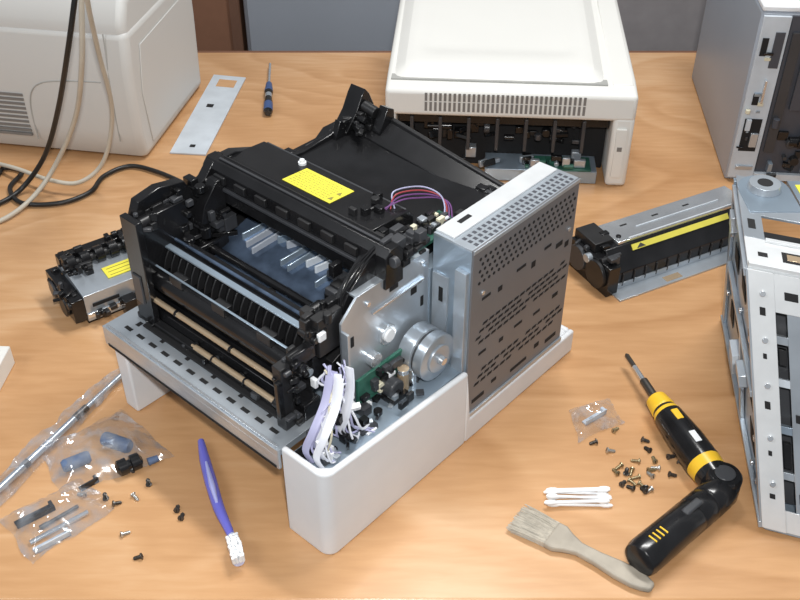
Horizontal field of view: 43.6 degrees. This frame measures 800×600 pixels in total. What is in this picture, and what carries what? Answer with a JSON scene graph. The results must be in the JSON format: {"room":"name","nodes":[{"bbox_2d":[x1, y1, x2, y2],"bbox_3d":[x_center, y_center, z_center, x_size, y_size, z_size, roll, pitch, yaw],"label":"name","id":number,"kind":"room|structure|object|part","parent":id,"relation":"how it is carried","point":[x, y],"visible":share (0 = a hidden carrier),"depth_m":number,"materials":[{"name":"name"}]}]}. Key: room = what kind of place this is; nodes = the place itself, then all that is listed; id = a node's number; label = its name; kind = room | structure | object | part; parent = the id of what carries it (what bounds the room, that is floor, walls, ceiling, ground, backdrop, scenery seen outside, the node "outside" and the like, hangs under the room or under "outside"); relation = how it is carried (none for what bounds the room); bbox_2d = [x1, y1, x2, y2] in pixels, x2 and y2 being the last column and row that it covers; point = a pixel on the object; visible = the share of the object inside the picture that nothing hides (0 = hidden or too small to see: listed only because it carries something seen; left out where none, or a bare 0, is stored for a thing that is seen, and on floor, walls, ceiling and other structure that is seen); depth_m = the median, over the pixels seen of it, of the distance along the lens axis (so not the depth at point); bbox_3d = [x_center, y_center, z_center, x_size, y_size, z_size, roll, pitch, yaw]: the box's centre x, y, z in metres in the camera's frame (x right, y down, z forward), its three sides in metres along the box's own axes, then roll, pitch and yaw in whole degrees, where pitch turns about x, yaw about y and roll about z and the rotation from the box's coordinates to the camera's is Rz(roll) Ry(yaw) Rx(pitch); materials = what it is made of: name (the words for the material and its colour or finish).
{"room":"electronics workshop","nodes":[
{"label":"electronics workshop","id":0,"kind":"room"},
{"bbox_3d":[0.000,0.389,2.207,6.000,0.030,5.000,0,38,0],"label":"floor","id":1,"kind":"structure","parent":0,"visible":0},
{"bbox_2d":[192,0,247,50],"bbox_3d":[-0.635,-0.576,2.719,0.500,0.860,0.406,0,38,0],"label":"cardboard box","id":2,"kind":"object","parent":1,"relation":"on","point":[220,25],"visible":0.02,"depth_m":2.41,"materials":[{"name":"brown cardboard"}]},
{"bbox_2d":[243,0,399,50],"bbox_3d":[0.055,-0.588,2.751,0.860,0.840,0.480,0,38,0],"label":"storage cabinet","id":3,"kind":"object","parent":1,"relation":"on","point":[271,25],"visible":0.02,"depth_m":2.41,"materials":[{"name":"silver metal"}]},
{"bbox_2d":[0,51,799,599],"bbox_3d":[0.000,0.186,1.833,3.400,0.750,1.387,0,38,0],"label":"workbench","id":4,"kind":"object","parent":1,"relation":"on","point":[447,537],"visible":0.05,"depth_m":1.24,"materials":[{"name":"brown wood"}]},
{"bbox_2d":[0,346,14,389],"bbox_3d":[-0.622,0.087,1.324,0.200,0.033,0.060,2,38,2],"label":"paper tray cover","id":5,"kind":"object","parent":4,"relation":"on","point":[7,361],"visible":1,"depth_m":1.32,"materials":[{"name":"white plastic"}]},
{"bbox_2d":[0,0,77,204],"bbox_3d":[-0.613,-0.332,1.518,0.357,0.451,0.113,-4,38,-6],"label":"power cable","id":6,"kind":"object","parent":4,"relation":"on","point":[73,9],"visible":1,"depth_m":1.55,"materials":[{"name":"black rubber"}]},
{"bbox_2d":[0,0,84,222],"bbox_3d":[-0.590,-0.328,1.498,0.353,0.470,0.129,-5,38,-6],"label":"power cable","id":7,"kind":"object","parent":4,"relation":"on","point":[42,185],"visible":1,"depth_m":1.57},
{"bbox_2d":[0,382,107,505],"bbox_3d":[-0.428,0.162,1.236,0.039,0.020,0.302,15,41,19],"label":"plastic sleeve","id":8,"kind":"object","parent":4,"relation":"on","point":[101,396],"visible":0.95,"depth_m":1.22,"materials":[{"name":"clear plastic"}]},
{"bbox_2d":[0,373,121,492],"bbox_3d":[-0.425,0.168,1.235,0.010,0.010,0.282,17,41,21],"label":"shaft","id":9,"kind":"object","parent":8,"relation":"in","point":[84,409],"visible":0.83,"depth_m":1.23,"materials":[{"name":"metal"}]},
{"bbox_2d":[14,489,94,553],"bbox_3d":[-0.390,0.240,1.137,0.109,0.022,0.084,-29,47,-32],"label":"plastic bag","id":10,"kind":"object","parent":4,"relation":"on","point":[28,509],"depth_m":1.13,"materials":[{"name":"plastic"}]},
{"bbox_3d":[-0.418,0.245,1.142,0.045,0.008,0.012,-26,45,-29],"label":"metal bracket","id":11,"kind":"part","parent":10,"relation":"part of","materials":[{"name":"black metal"}]},
{"bbox_3d":[-0.388,0.267,1.113,0.042,0.008,0.009,-26,45,-30],"label":"metal bracket","id":12,"kind":"part","parent":10,"relation":"part of","materials":[{"name":"silver metal"}]},
{"bbox_2d":[29,510,88,544],"bbox_3d":[-0.384,0.257,1.129,0.069,0.006,0.006,-27,45,-30],"label":"pin","id":13,"kind":"object","parent":10,"relation":"in","point":[51,531],"visible":1,"depth_m":1.13,"materials":[{"name":"silver metal"}]},
{"bbox_2d":[39,505,78,529],"bbox_3d":[-0.389,0.247,1.140,0.047,0.006,0.006,-29,47,-32],"label":"pin","id":14,"kind":"object","parent":10,"relation":"in","point":[47,523],"visible":1,"depth_m":1.14,"materials":[{"name":"metal"}]},
{"bbox_2d":[0,0,113,185],"bbox_3d":[-0.598,-0.394,1.558,0.568,0.500,0.113,22,43,26],"label":"power cable","id":15,"kind":"object","parent":4,"relation":"on","point":[87,2],"visible":0.94,"depth_m":1.61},
{"bbox_2d":[77,492,86,497],"bbox_3d":[-0.372,0.227,1.167,0.013,0.008,0.007,12,39,14],"label":"screw","id":16,"kind":"object","parent":4,"relation":"on","point":[84,494],"visible":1,"depth_m":1.17,"materials":[{"name":"metal"}]},
{"bbox_2d":[45,228,137,323],"bbox_3d":[-0.413,-0.039,1.446,0.188,0.081,0.117,-24,44,-28],"label":"fuser unit","id":17,"kind":"object","parent":4,"relation":"on","point":[91,281],"visible":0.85,"depth_m":1.42,"materials":[{"name":"metal"}]},
{"bbox_2d":[0,164,182,206],"bbox_3d":[-0.584,-0.196,1.704,0.458,0.008,0.134,0,38,0],"label":"power cable","id":18,"kind":"object","parent":4,"relation":"on","point":[19,176],"visible":0.91,"depth_m":1.71,"materials":[{"name":"black rubber"}]},
{"bbox_2d":[0,0,200,155],"bbox_3d":[-0.644,-0.486,1.832,0.452,0.310,0.325,6,38,8],"label":"printer","id":19,"kind":"object","parent":4,"relation":"on","point":[148,48],"visible":0.94,"depth_m":1.72,"materials":[{"name":"white plastic"}]},
{"bbox_2d":[0,92,33,135],"bbox_3d":[-0.704,-0.331,1.761,0.105,0.081,0.005,6,38,8],"label":"vent grille","id":20,"kind":"object","parent":19,"relation":"attached to","point":[8,131],"depth_m":1.76,"materials":[{"name":"white plastic"}]},
{"bbox_3d":[-0.421,-0.430,1.829,0.002,0.185,0.260,6,38,8],"label":"panel","id":21,"kind":"part","parent":19,"relation":"part of","materials":[{"name":"white plastic"}]},
{"bbox_2d":[102,492,108,500],"bbox_3d":[-0.342,0.228,1.161,0.008,0.011,0.008,26,45,29],"label":"screw","id":22,"kind":"object","parent":4,"relation":"on","point":[105,497],"visible":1,"depth_m":1.16,"materials":[{"name":"metal"}]},
{"bbox_2d":[50,417,162,491],"bbox_3d":[-0.362,0.180,1.210,0.133,0.026,0.117,-27,46,-30],"label":"plastic bag","id":23,"kind":"object","parent":4,"relation":"on","point":[129,418],"depth_m":1.18,"materials":[{"name":"plastic"}]},
{"bbox_2d":[60,451,91,471],"bbox_3d":[-0.389,0.194,1.201,0.034,0.016,0.016,-21,42,-24],"label":"roller","id":24,"kind":"object","parent":23,"relation":"in","point":[83,458],"visible":1,"depth_m":1.20,"materials":[{"name":"blue plastic"}]},
{"bbox_3d":[-0.367,0.215,1.179,0.023,0.008,0.008,-29,46,-32],"label":"metal bracket","id":25,"kind":"part","parent":23,"relation":"part of","materials":[{"name":"black metal"}]},
{"bbox_2d":[100,432,132,452],"bbox_3d":[-0.346,0.174,1.224,0.038,0.018,0.018,15,40,18],"label":"roller","id":26,"kind":"object","parent":23,"relation":"in","point":[125,445],"visible":1,"depth_m":1.22,"materials":[{"name":"blue plastic"}]},
{"bbox_2d":[115,452,142,475],"bbox_3d":[-0.324,0.196,1.194,0.032,0.020,0.020,-22,43,-25],"label":"roller","id":27,"kind":"object","parent":23,"relation":"in","point":[123,466],"visible":1,"depth_m":1.19,"materials":[{"name":"black plastic"}]},
{"bbox_2d":[146,455,158,465],"bbox_3d":[-0.298,0.193,1.207,0.013,0.010,0.010,-20,42,-24],"label":"bushing","id":28,"kind":"object","parent":23,"relation":"in","point":[151,460],"visible":1,"depth_m":1.20,"materials":[{"name":"blue plastic"}]},
{"bbox_2d":[112,500,121,506],"bbox_3d":[-0.328,0.234,1.157,0.012,0.008,0.008,-17,41,-20],"label":"screw","id":29,"kind":"object","parent":4,"relation":"on","point":[113,502],"visible":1,"depth_m":1.16,"materials":[{"name":"metal"}]},
{"bbox_2d":[120,531,130,537],"bbox_3d":[-0.308,0.262,1.122,0.013,0.008,0.007,-23,43,-26],"label":"screw","id":30,"kind":"object","parent":4,"relation":"on","point":[125,533],"visible":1,"depth_m":1.12,"materials":[{"name":"metal"}]},
{"bbox_2d":[130,492,138,500],"bbox_3d":[-0.308,0.229,1.164,0.013,0.008,0.007,31,48,33],"label":"screw","id":31,"kind":"object","parent":4,"relation":"on","point":[133,494],"visible":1,"depth_m":1.16,"materials":[{"name":"metal"}]},
{"bbox_2d":[133,553,143,560],"bbox_3d":[-0.287,0.281,1.096,0.012,0.008,0.008,-7,39,-9],"label":"screw","id":32,"kind":"object","parent":4,"relation":"on","point":[141,556],"visible":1,"depth_m":1.09,"materials":[{"name":"metal"}]},
{"bbox_2d":[146,478,151,486],"bbox_3d":[-0.297,0.214,1.178,0.008,0.011,0.008,-23,43,-27],"label":"screw","id":33,"kind":"object","parent":4,"relation":"on","point":[148,483],"visible":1,"depth_m":1.18,"materials":[{"name":"metal"}]},
{"bbox_2d":[173,505,179,512],"bbox_3d":[-0.256,0.239,1.151,0.008,0.008,0.012,-1,38,-1],"label":"screw","id":34,"kind":"object","parent":4,"relation":"on","point":[177,508],"visible":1,"depth_m":1.15,"materials":[{"name":"metal"}]},
{"bbox_2d":[177,512,184,520],"bbox_3d":[-0.249,0.246,1.141,0.008,0.008,0.012,3,38,4],"label":"screw","id":35,"kind":"object","parent":4,"relation":"on","point":[181,516],"visible":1,"depth_m":1.14,"materials":[{"name":"metal"}]},
{"bbox_2d":[170,75,245,155],"bbox_3d":[-0.364,-0.360,1.919,0.068,0.004,0.321,4,38,5],"label":"cover plate","id":36,"kind":"object","parent":4,"relation":"on","point":[197,136],"visible":1,"depth_m":1.90,"materials":[{"name":"silver metal"}]},
{"bbox_2d":[198,439,244,565],"bbox_3d":[-0.210,0.228,1.153,0.019,0.022,0.200,-14,40,-17],"label":"toothbrush","id":37,"kind":"object","parent":4,"relation":"on","point":[235,547],"visible":1,"depth_m":1.14,"materials":[{"name":"plastic"}]},
{"bbox_3d":[-0.218,0.219,1.166,0.015,0.016,0.164,-13,40,-17],"label":"handle","id":38,"kind":"part","parent":37,"relation":"part of","materials":[{"name":"plastic"}]},
{"bbox_2d":[263,63,272,115],"bbox_3d":[-0.260,-0.422,1.986,0.018,0.018,0.218,-3,38,-4],"label":"screwdriver","id":39,"kind":"object","parent":4,"relation":"on","point":[268,103],"visible":1,"depth_m":1.94,"materials":[{"name":"blue plastic"}]},
{"bbox_3d":[-0.256,-0.394,1.949,0.018,0.018,0.124,-3,38,-4],"label":"handle","id":40,"kind":"part","parent":39,"relation":"part of","materials":[{"name":"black plastic"}]},
{"bbox_2d":[102,84,580,554],"bbox_3d":[-0.063,-0.021,1.238,0.378,0.309,0.475,29,46,32],"label":"printer","id":41,"kind":"object","parent":4,"relation":"on","point":[363,290],"visible":1,"depth_m":1.14,"materials":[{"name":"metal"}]},
{"bbox_3d":[-0.183,-0.121,1.285,0.048,0.185,0.386,29,46,32],"label":"frame","id":42,"kind":"part","parent":41,"relation":"part of","materials":[{"name":"black plastic"}]},
{"bbox_3d":[-0.185,-0.017,1.118,0.270,0.026,0.022,29,46,32],"label":"silver rail","id":43,"kind":"part","parent":41,"relation":"part of","materials":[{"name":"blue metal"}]},
{"bbox_3d":[-0.117,-0.165,1.199,0.010,0.008,0.010,29,46,32],"label":"white knob","id":44,"kind":"part","parent":41,"relation":"part of","materials":[{"name":"plastic"}]},
{"bbox_3d":[-0.096,0.069,1.057,0.040,0.134,0.095,29,46,32],"label":"corner post","id":45,"kind":"part","parent":41,"relation":"part of","materials":[{"name":"black plastic"}]},
{"bbox_3d":[0.040,0.020,1.191,0.025,0.222,0.321,28,46,31],"label":"plate","id":46,"kind":"part","parent":41,"relation":"part of","materials":[{"name":"metal"}]},
{"bbox_2d":[292,84,503,253],"bbox_3d":[-0.010,-0.130,1.274,0.286,0.181,0.176,29,46,32],"label":"tray","id":47,"kind":"object","parent":41,"relation":"on","point":[366,150],"depth_m":1.28,"materials":[{"name":"black plastic"}]},
{"bbox_3d":[0.034,0.061,1.145,0.046,0.060,0.060,29,46,32],"label":"drive motor","id":48,"kind":"part","parent":41,"relation":"part of","materials":[{"name":"metal"}]},
{"bbox_2d":[385,0,637,184],"bbox_3d":[0.196,-0.420,1.832,0.410,0.206,0.454,2,38,3],"label":"printer","id":49,"kind":"object","parent":4,"relation":"on","point":[506,87],"visible":0.89,"depth_m":1.70,"materials":[{"name":"white plastic"}]},
{"bbox_2d":[425,93,586,115],"bbox_3d":[0.171,-0.319,1.630,0.262,0.032,0.002,2,38,3],"label":"vent grille","id":50,"kind":"object","parent":49,"relation":"attached to","point":[435,94],"depth_m":1.63,"materials":[{"name":"white plastic"}]},
{"bbox_3d":[0.378,-0.484,1.787,0.034,0.026,0.420,2,38,3],"label":"trim","id":51,"kind":"part","parent":49,"relation":"part of","materials":[{"name":"white plastic"}]},
{"bbox_2d":[544,499,598,501],"bbox_3d":[0.205,0.233,1.159,0.076,0.005,0.006,-1,38,-2],"label":"cotton swab","id":52,"kind":"object","parent":4,"relation":"on","point":[548,499],"visible":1,"depth_m":1.16,"materials":[{"name":"white plastic"}]},
{"bbox_2d":[546,493,611,499],"bbox_3d":[0.207,0.228,1.156,0.076,0.005,0.006,2,38,2],"label":"cotton swab","id":53,"kind":"object","parent":52,"relation":"on","point":[550,495],"visible":1,"depth_m":1.16,"materials":[{"name":"white plastic"}]},
{"bbox_2d":[543,490,608,494],"bbox_3d":[0.206,0.226,1.168,0.076,0.005,0.006,1,38,2],"label":"cotton swab","id":54,"kind":"object","parent":4,"relation":"on","point":[544,492],"visible":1,"depth_m":1.17,"materials":[{"name":"white plastic"}]},
{"bbox_2d":[546,487,609,493],"bbox_3d":[0.207,0.222,1.164,0.076,0.005,0.006,-2,38,-2],"label":"cotton swab","id":55,"kind":"object","parent":54,"relation":"on","point":[605,489],"visible":1,"depth_m":1.16,"materials":[{"name":"white plastic"}]},
{"bbox_2d":[546,486,609,489],"bbox_3d":[0.209,0.222,1.173,0.076,0.005,0.006,-1,38,-2],"label":"cotton swab","id":56,"kind":"object","parent":4,"relation":"on","point":[550,488],"visible":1,"depth_m":1.17,"materials":[{"name":"white plastic"}]},
{"bbox_2d":[546,494,611,499],"bbox_3d":[0.208,0.229,1.164,0.076,0.005,0.006,-1,38,-1],"label":"cotton swab","id":57,"kind":"object","parent":4,"relation":"on","point":[602,494],"visible":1,"depth_m":1.16,"materials":[{"name":"white plastic"}]},
{"bbox_2d":[506,504,653,591],"bbox_3d":[0.200,0.275,1.099,0.168,0.009,0.042,24,44,27],"label":"paintbrush","id":58,"kind":"object","parent":4,"relation":"on","point":[535,526],"visible":1,"depth_m":1.10,"materials":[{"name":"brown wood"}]},
{"bbox_3d":[0.218,0.283,1.089,0.124,0.009,0.037,24,44,27],"label":"handle","id":59,"kind":"part","parent":58,"relation":"part of","materials":[{"name":"brown wood"}]},
{"bbox_2d":[548,503,612,507],"bbox_3d":[0.208,0.237,1.154,0.076,0.005,0.006,1,38,1],"label":"cotton swab","id":60,"kind":"object","parent":4,"relation":"on","point":[607,505],"visible":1,"depth_m":1.15,"materials":[{"name":"white plastic"}]},
{"bbox_2d":[544,499,609,504],"bbox_3d":[0.204,0.232,1.151,0.076,0.005,0.006,-1,38,-2],"label":"cotton swab","id":61,"kind":"object","parent":60,"relation":"on","point":[601,501],"visible":1,"depth_m":1.15,"materials":[{"name":"white plastic"}]},
{"bbox_2d":[589,438,597,444],"bbox_3d":[0.239,0.175,1.233,0.012,0.008,0.008,-9,39,-12],"label":"screw","id":62,"kind":"object","parent":4,"relation":"on","point":[595,441],"visible":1,"depth_m":1.23,"materials":[{"name":"metal"}]},
{"bbox_2d":[606,447,615,452],"bbox_3d":[0.258,0.183,1.222,0.013,0.008,0.007,0,38,-1],"label":"screw","id":63,"kind":"object","parent":4,"relation":"on","point":[608,449],"visible":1,"depth_m":1.22,"materials":[{"name":"metal"}]},
{"bbox_2d":[611,427,618,432],"bbox_3d":[0.270,0.161,1.250,0.012,0.007,0.007,-31,48,-34],"label":"screw","id":64,"kind":"object","parent":4,"relation":"on","point":[613,430],"visible":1,"depth_m":1.25,"materials":[{"name":"gold metal"}]},
{"bbox_2d":[612,468,619,475],"bbox_3d":[0.258,0.205,1.195,0.007,0.007,0.012,-17,41,-20],"label":"screw","id":65,"kind":"object","parent":4,"relation":"on","point":[617,473],"visible":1,"depth_m":1.19,"materials":[{"name":"gold metal"}]},
{"bbox_2d":[615,462,623,469],"bbox_3d":[0.263,0.200,1.201,0.012,0.007,0.007,-23,44,-27],"label":"screw","id":66,"kind":"object","parent":4,"relation":"on","point":[621,464],"visible":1,"depth_m":1.20,"materials":[{"name":"gold metal"}]},
{"bbox_2d":[619,480,626,487],"bbox_3d":[0.264,0.216,1.181,0.008,0.008,0.012,26,45,30],"label":"screw","id":67,"kind":"object","parent":4,"relation":"on","point":[621,483],"visible":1,"depth_m":1.18,"materials":[{"name":"metal"}]},
{"bbox_2d":[623,467,628,475],"bbox_3d":[0.270,0.204,1.192,0.008,0.011,0.008,-8,39,-10],"label":"screw","id":68,"kind":"object","parent":4,"relation":"on","point":[626,472],"visible":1,"depth_m":1.19,"materials":[{"name":"metal"}]},
{"bbox_2d":[626,485,635,491],"bbox_3d":[0.271,0.220,1.175,0.012,0.008,0.008,28,46,31],"label":"screw","id":69,"kind":"object","parent":4,"relation":"on","point":[630,487],"visible":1,"depth_m":1.17,"materials":[{"name":"metal"}]},
{"bbox_2d":[629,467,634,475],"bbox_3d":[0.277,0.205,1.195,0.007,0.007,0.012,14,40,17],"label":"screw","id":70,"kind":"object","parent":4,"relation":"on","point":[632,469],"visible":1,"depth_m":1.20,"materials":[{"name":"gold metal"}]},
{"bbox_2d":[627,477,636,485],"bbox_3d":[0.275,0.215,1.182,0.012,0.007,0.007,31,47,33],"label":"screw","id":71,"kind":"object","parent":4,"relation":"on","point":[629,479],"visible":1,"depth_m":1.18,"materials":[{"name":"gold metal"}]},
{"bbox_2d":[630,458,640,463],"bbox_3d":[0.285,0.194,1.209,0.012,0.007,0.007,10,39,13],"label":"screw","id":72,"kind":"object","parent":4,"relation":"on","point":[639,459],"visible":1,"depth_m":1.21,"materials":[{"name":"gold metal"}]},
{"bbox_2d":[631,474,640,479],"bbox_3d":[0.280,0.210,1.188,0.012,0.007,0.007,-8,39,-10],"label":"screw","id":73,"kind":"object","parent":4,"relation":"on","point":[638,475],"visible":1,"depth_m":1.19,"materials":[{"name":"gold metal"}]},
{"bbox_2d":[640,486,647,493],"bbox_3d":[0.286,0.222,1.172,0.008,0.008,0.012,-19,42,-22],"label":"screw","id":74,"kind":"object","parent":4,"relation":"on","point":[644,490],"visible":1,"depth_m":1.17,"materials":[{"name":"metal"}]},
{"bbox_2d":[641,436,649,442],"bbox_3d":[0.303,0.173,1.235,0.012,0.008,0.008,9,39,12],"label":"screw","id":75,"kind":"object","parent":4,"relation":"on","point":[643,439],"visible":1,"depth_m":1.23,"materials":[{"name":"metal"}]},
{"bbox_2d":[644,446,651,452],"bbox_3d":[0.303,0.182,1.224,0.008,0.008,0.012,-22,43,-25],"label":"screw","id":76,"kind":"object","parent":4,"relation":"on","point":[649,450],"visible":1,"depth_m":1.22,"materials":[{"name":"metal"}]},
{"bbox_2d":[569,186,731,301],"bbox_3d":[0.413,-0.092,1.526,0.311,0.065,0.114,-18,41,-21],"label":"fuser unit","id":77,"kind":"object","parent":4,"relation":"on","point":[625,258],"visible":0.93,"depth_m":1.50,"materials":[{"name":"black plastic"}]},
{"bbox_2d":[612,246,727,301],"bbox_3d":[0.430,-0.046,1.510,0.260,0.012,0.026,-18,41,-21],"label":"metal tray","id":78,"kind":"object","parent":77,"relation":"attached to","point":[666,272],"depth_m":1.50,"materials":[{"name":"metal"}]},
{"bbox_2d":[646,471,655,478],"bbox_3d":[0.298,0.207,1.191,0.007,0.008,0.013,-18,42,-22],"label":"screw","id":79,"kind":"object","parent":4,"relation":"on","point":[652,476],"visible":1,"depth_m":1.19,"materials":[{"name":"metal"}]},
{"bbox_2d":[646,467,655,471],"bbox_3d":[0.301,0.203,1.197,0.012,0.007,0.007,-9,39,-11],"label":"screw","id":80,"kind":"object","parent":4,"relation":"on","point":[647,468],"visible":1,"depth_m":1.20,"materials":[{"name":"gold metal"}]},
{"bbox_2d":[651,456,657,463],"bbox_3d":[0.308,0.192,1.211,0.007,0.007,0.012,-3,38,-4],"label":"screw","id":81,"kind":"object","parent":4,"relation":"on","point":[654,460],"visible":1,"depth_m":1.21,"materials":[{"name":"gold metal"}]},
{"bbox_2d":[650,465,660,470],"bbox_3d":[0.307,0.201,1.200,0.013,0.008,0.007,9,39,11],"label":"screw","id":82,"kind":"object","parent":4,"relation":"on","point":[659,466],"visible":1,"depth_m":1.20,"materials":[{"name":"metal"}]},
{"bbox_2d":[666,454,674,459],"bbox_3d":[0.329,0.190,1.214,0.012,0.008,0.008,-13,40,-16],"label":"screw","id":83,"kind":"object","parent":4,"relation":"on","point":[668,456],"visible":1,"depth_m":1.21,"materials":[{"name":"metal"}]},
{"bbox_2d":[668,471,676,476],"bbox_3d":[0.325,0.208,1.191,0.012,0.008,0.008,4,38,5],"label":"screw","id":84,"kind":"object","parent":4,"relation":"on","point":[670,473],"visible":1,"depth_m":1.19,"materials":[{"name":"metal"}]},
{"bbox_2d":[625,353,742,575],"bbox_3d":[0.334,0.184,1.190,0.131,0.044,0.353,6,38,8],"label":"screwdriver","id":85,"kind":"object","parent":4,"relation":"on","point":[719,482],"visible":1,"depth_m":1.12,"materials":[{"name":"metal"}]},
{"bbox_2d":[671,408,683,418],"bbox_3d":[0.338,0.139,1.218,0.009,0.004,0.018,-11,39,-14],"label":"switch","id":86,"kind":"object","parent":85,"relation":"attached to","point":[676,413],"depth_m":1.22,"materials":[{"name":"yellow plastic"}]},
{"bbox_3d":[0.312,0.248,1.107,0.157,0.042,0.042,-28,46,-31],"label":"handle","id":87,"kind":"part","parent":85,"relation":"part of","materials":[{"name":"black plastic"}]},
{"bbox_3d":[0.350,0.161,1.185,0.008,0.003,0.018,-11,39,-14],"label":"name plate","id":88,"kind":"part","parent":85,"relation":"part of","materials":[{"name":"white plastic"}]},
{"bbox_2d":[692,0,799,180],"bbox_3d":[0.801,-0.434,1.766,0.450,0.310,0.426,3,38,4],"label":"housing","id":89,"kind":"object","parent":4,"relation":"on","point":[746,74],"visible":0.98,"depth_m":1.67,"materials":[{"name":"zinc steel"},{"name":"black plastic"}]},
{"bbox_3d":[0.584,-0.324,1.631,0.042,0.287,0.015,0,38,0],"label":"connector panel","id":90,"kind":"part","parent":89,"relation":"part of","materials":[{"name":"metal"}]},
{"bbox_3d":[0.801,-0.311,1.613,0.395,0.288,0.034,3,38,4],"label":"panel","id":91,"kind":"part","parent":89,"relation":"part of","materials":[{"name":"black plastic"}]},
{"bbox_2d":[720,175,799,537],"bbox_3d":[0.499,0.047,1.163,0.258,0.287,0.421,5,38,6],"label":"chassis","id":92,"kind":"object","parent":4,"relation":"on","point":[760,317],"visible":1,"depth_m":1.10,"materials":[{"name":"silver metal"}]},
{"bbox_3d":[0.406,0.031,1.192,0.065,0.274,0.379,5,38,6],"label":"plate","id":93,"kind":"part","parent":92,"relation":"part of","materials":[{"name":"silver metal"}]},
{"bbox_3d":[0.449,0.124,1.072,0.106,0.275,0.210,-12,40,-15],"label":"frame","id":94,"kind":"part","parent":92,"relation":"part of","materials":[{"name":"metal"}]},
{"bbox_3d":[0.249,0.147,1.260,0.068,0.015,0.080,0,38,0],"label":"plastic bag","id":95,"kind":"object","parent":4,"relation":"on","visible":0},
{"bbox_2d":[582,406,606,425],"bbox_3d":[0.246,0.147,1.268,0.036,0.008,0.008,-25,44,-28],"label":"metal bracket","id":96,"kind":"object","parent":95,"relation":"in","point":[603,410],"visible":1,"depth_m":1.27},
{"bbox_2d":[617,0,706,50],"bbox_3d":[0.900,-0.605,2.724,0.800,0.900,0.462,0,38,0],"label":"wall","id":97,"kind":"structure","parent":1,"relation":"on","point":[648,25],"depth_m":2.39,"materials":[{"name":"grey paint"}]}
]}

